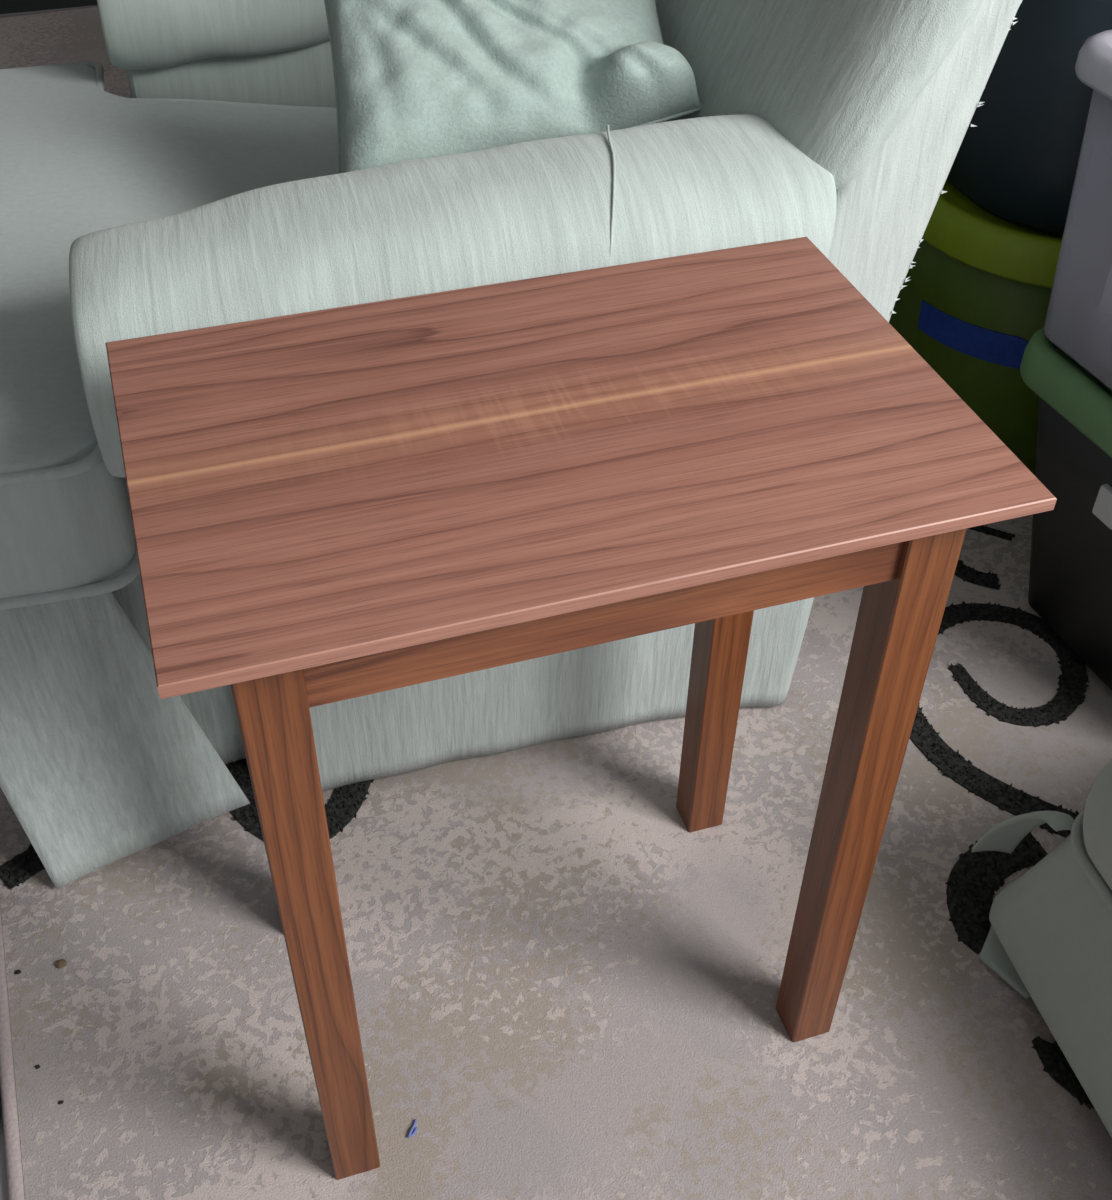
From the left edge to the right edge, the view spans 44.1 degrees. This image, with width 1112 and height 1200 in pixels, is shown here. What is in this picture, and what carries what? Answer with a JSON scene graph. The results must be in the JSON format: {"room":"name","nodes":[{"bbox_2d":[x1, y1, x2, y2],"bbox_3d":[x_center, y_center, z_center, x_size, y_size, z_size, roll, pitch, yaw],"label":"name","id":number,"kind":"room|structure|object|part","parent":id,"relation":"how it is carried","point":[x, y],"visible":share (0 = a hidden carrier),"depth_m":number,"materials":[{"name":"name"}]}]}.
{"room":"living room","nodes":[
{"label":"living room","id":0,"kind":"room"},
{"bbox_2d":[0,5,97,1199],"bbox_3d":[-0.431,0.157,1.518,4.700,0.100,5.600,-12,44,-14],"label":"floor","id":1,"kind":"structure","parent":0,"point":[3,1173],"depth_m":1.12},
{"bbox_2d":[0,0,97,13],"bbox_3d":[-1.164,-1.651,2.958,1.330,0.622,0.465,-12,44,-14],"label":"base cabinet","id":2,"kind":"object","parent":1,"relation":"on","point":[6,6],"visible":1,"depth_m":3.04,"materials":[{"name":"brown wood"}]},
{"bbox_2d":[0,6,1111,1199],"bbox_3d":[0.365,-0.177,1.809,2.170,0.018,4.085,-14,44,-15],"label":"area rug","id":3,"kind":"object","parent":1,"relation":"on","point":[569,989],"visible":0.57,"depth_m":1.23,"materials":[{"name":"carpet"}]},
{"bbox_2d":[55,959,65,967],"bbox_3d":[-0.445,0.327,1.234,0.010,0.005,0.009,-12,44,-14],"label":"crumb","id":4,"kind":"object","parent":3,"relation":"on","point":[60,963],"visible":1,"depth_m":1.23,"materials":[{"name":"brown food"}]},
{"bbox_2d":[407,1119,417,1137],"bbox_3d":[-0.116,0.433,1.123,0.006,0.003,0.017,14,44,14],"label":"scrap","id":5,"kind":"object","parent":3,"relation":"on","point":[410,1134],"visible":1,"depth_m":1.12,"materials":[{"name":"blue paper"}]},
{"bbox_2d":[0,0,1022,888],"bbox_3d":[-0.166,-0.462,1.396,0.985,0.949,0.961,-9,43,-11],"label":"armchair","id":6,"kind":"object","parent":3,"relation":"on","point":[214,193],"visible":0.58,"depth_m":1.13,"materials":[{"name":"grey fabric"}]},
{"bbox_2d":[0,64,337,598],"bbox_3d":[-0.268,-0.377,1.439,0.767,0.144,0.867,-9,43,-11],"label":"seat cushion","id":7,"kind":"object","parent":6,"relation":"on","point":[78,158],"depth_m":1.38,"materials":[{"name":"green fabric"}]},
{"bbox_3d":[-0.243,-0.751,1.627,0.584,0.188,0.217,-9,43,-11],"label":"arm","id":8,"kind":"part","parent":6,"relation":"part of"},
{"bbox_3d":[-0.225,-0.656,1.706,0.588,0.170,0.087,-9,43,-11],"label":"arm panel","id":9,"kind":"part","parent":6,"relation":"part of","materials":[{"name":"grey fabric"}]},
{"bbox_3d":[-0.079,-0.248,1.106,0.584,0.218,0.213,-9,43,-11],"label":"arm","id":10,"kind":"part","parent":6,"relation":"part of"},
{"bbox_2d":[324,0,702,173],"bbox_3d":[-0.042,-0.481,1.208,0.323,0.179,0.206,-6,43,-7],"label":"throw pillow","id":11,"kind":"object","parent":6,"relation":"on","point":[414,79],"visible":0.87,"depth_m":1.15,"materials":[{"name":"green fabric"}]},
{"bbox_3d":[0.182,-0.524,1.462,0.265,0.910,0.836,-9,43,-11],"label":"panel","id":12,"kind":"part","parent":6,"relation":"part of","materials":[{"name":"white fabric"}]},
{"bbox_2d":[105,237,1056,1179],"bbox_3d":[-0.007,0.109,1.038,0.502,0.600,0.327,-12,44,-14],"label":"side table","id":13,"kind":"object","parent":3,"relation":"on","point":[327,506],"visible":1,"depth_m":0.82,"materials":[{"name":"brown wood"}]},
{"bbox_3d":[-0.160,0.229,0.913,0.038,0.586,0.038,-12,44,-14],"label":"leg","id":14,"kind":"part","parent":13,"relation":"part of","materials":[{"name":"brown wood"}]},
{"bbox_3d":[0.145,-0.002,1.172,0.038,0.586,0.038,-12,44,-14],"label":"leg","id":15,"kind":"part","parent":13,"relation":"part of","materials":[{"name":"brown wood"}]},
{"bbox_3d":[0.218,0.150,1.006,0.038,0.586,0.038,-12,44,-14],"label":"leg","id":16,"kind":"part","parent":13,"relation":"part of","materials":[{"name":"brown wood"}]},
{"bbox_2d":[889,180,1062,474],"bbox_3d":[0.645,-0.399,1.770,0.512,0.376,0.472,-12,44,-14],"label":"storage bin","id":17,"kind":"object","parent":3,"relation":"on","point":[978,289],"visible":0.27,"depth_m":1.59,"materials":[{"name":"plastic"}]},
{"bbox_3d":[0.646,-0.520,1.661,0.512,0.050,0.472,-12,44,-14],"label":"lid","id":18,"kind":"part","parent":17,"relation":"part of","materials":[{"name":"plastic"}]},
{"bbox_2d":[946,0,1111,236],"bbox_3d":[0.653,-0.689,1.508,0.488,0.437,0.458,-12,44,-14],"label":"storage bin","id":19,"kind":"object","parent":17,"relation":"on","point":[1018,163],"visible":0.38,"depth_m":1.44,"materials":[{"name":"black plastic"}]},
{"bbox_2d":[972,759,1111,1137],"bbox_3d":[0.682,0.284,1.062,0.519,0.321,0.546,-10,43,-11],"label":"ottoman","id":20,"kind":"object","parent":3,"relation":"on","point":[1049,937],"visible":1,"depth_m":1.15,"materials":[{"name":"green fabric"}]},
{"bbox_2d":[1083,759,1111,890],"bbox_3d":[0.696,0.237,0.996,0.460,0.162,0.460,-10,43,-11],"label":"cushion","id":21,"kind":"object","parent":20,"relation":"on","point":[1097,813],"depth_m":1.10,"materials":[{"name":"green fabric"}]},
{"bbox_2d":[1020,328,1111,689],"bbox_3d":[0.754,-0.088,1.443,0.490,0.345,0.378,-15,45,-16],"label":"storage bin","id":22,"kind":"object","parent":3,"relation":"on","point":[1070,577],"visible":0.86,"depth_m":1.42,"materials":[{"name":"black plastic"}]},
{"bbox_3d":[0.755,-0.200,1.341,0.490,0.042,0.378,-15,45,-16],"label":"lid","id":23,"kind":"part","parent":22,"relation":"part of","materials":[{"name":"green plastic"}]},
{"bbox_2d":[1044,30,1111,389],"bbox_3d":[0.741,-0.326,1.230,0.494,0.290,0.390,-15,45,-16],"label":"storage bin","id":24,"kind":"object","parent":22,"relation":"on","point":[1078,321],"visible":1,"depth_m":1.26,"materials":[{"name":"white plastic"}]},
{"bbox_3d":[0.742,-0.422,1.143,0.494,0.030,0.390,-15,45,-16],"label":"lid","id":25,"kind":"part","parent":24,"relation":"part of","materials":[{"name":"plastic"}]},
{"bbox_3d":[0.548,-0.093,1.352,0.016,0.036,0.032,-15,45,-16],"label":"label plate","id":26,"kind":"part","parent":22,"relation":"part of","materials":[{"name":"grey plastic"}]}
]}

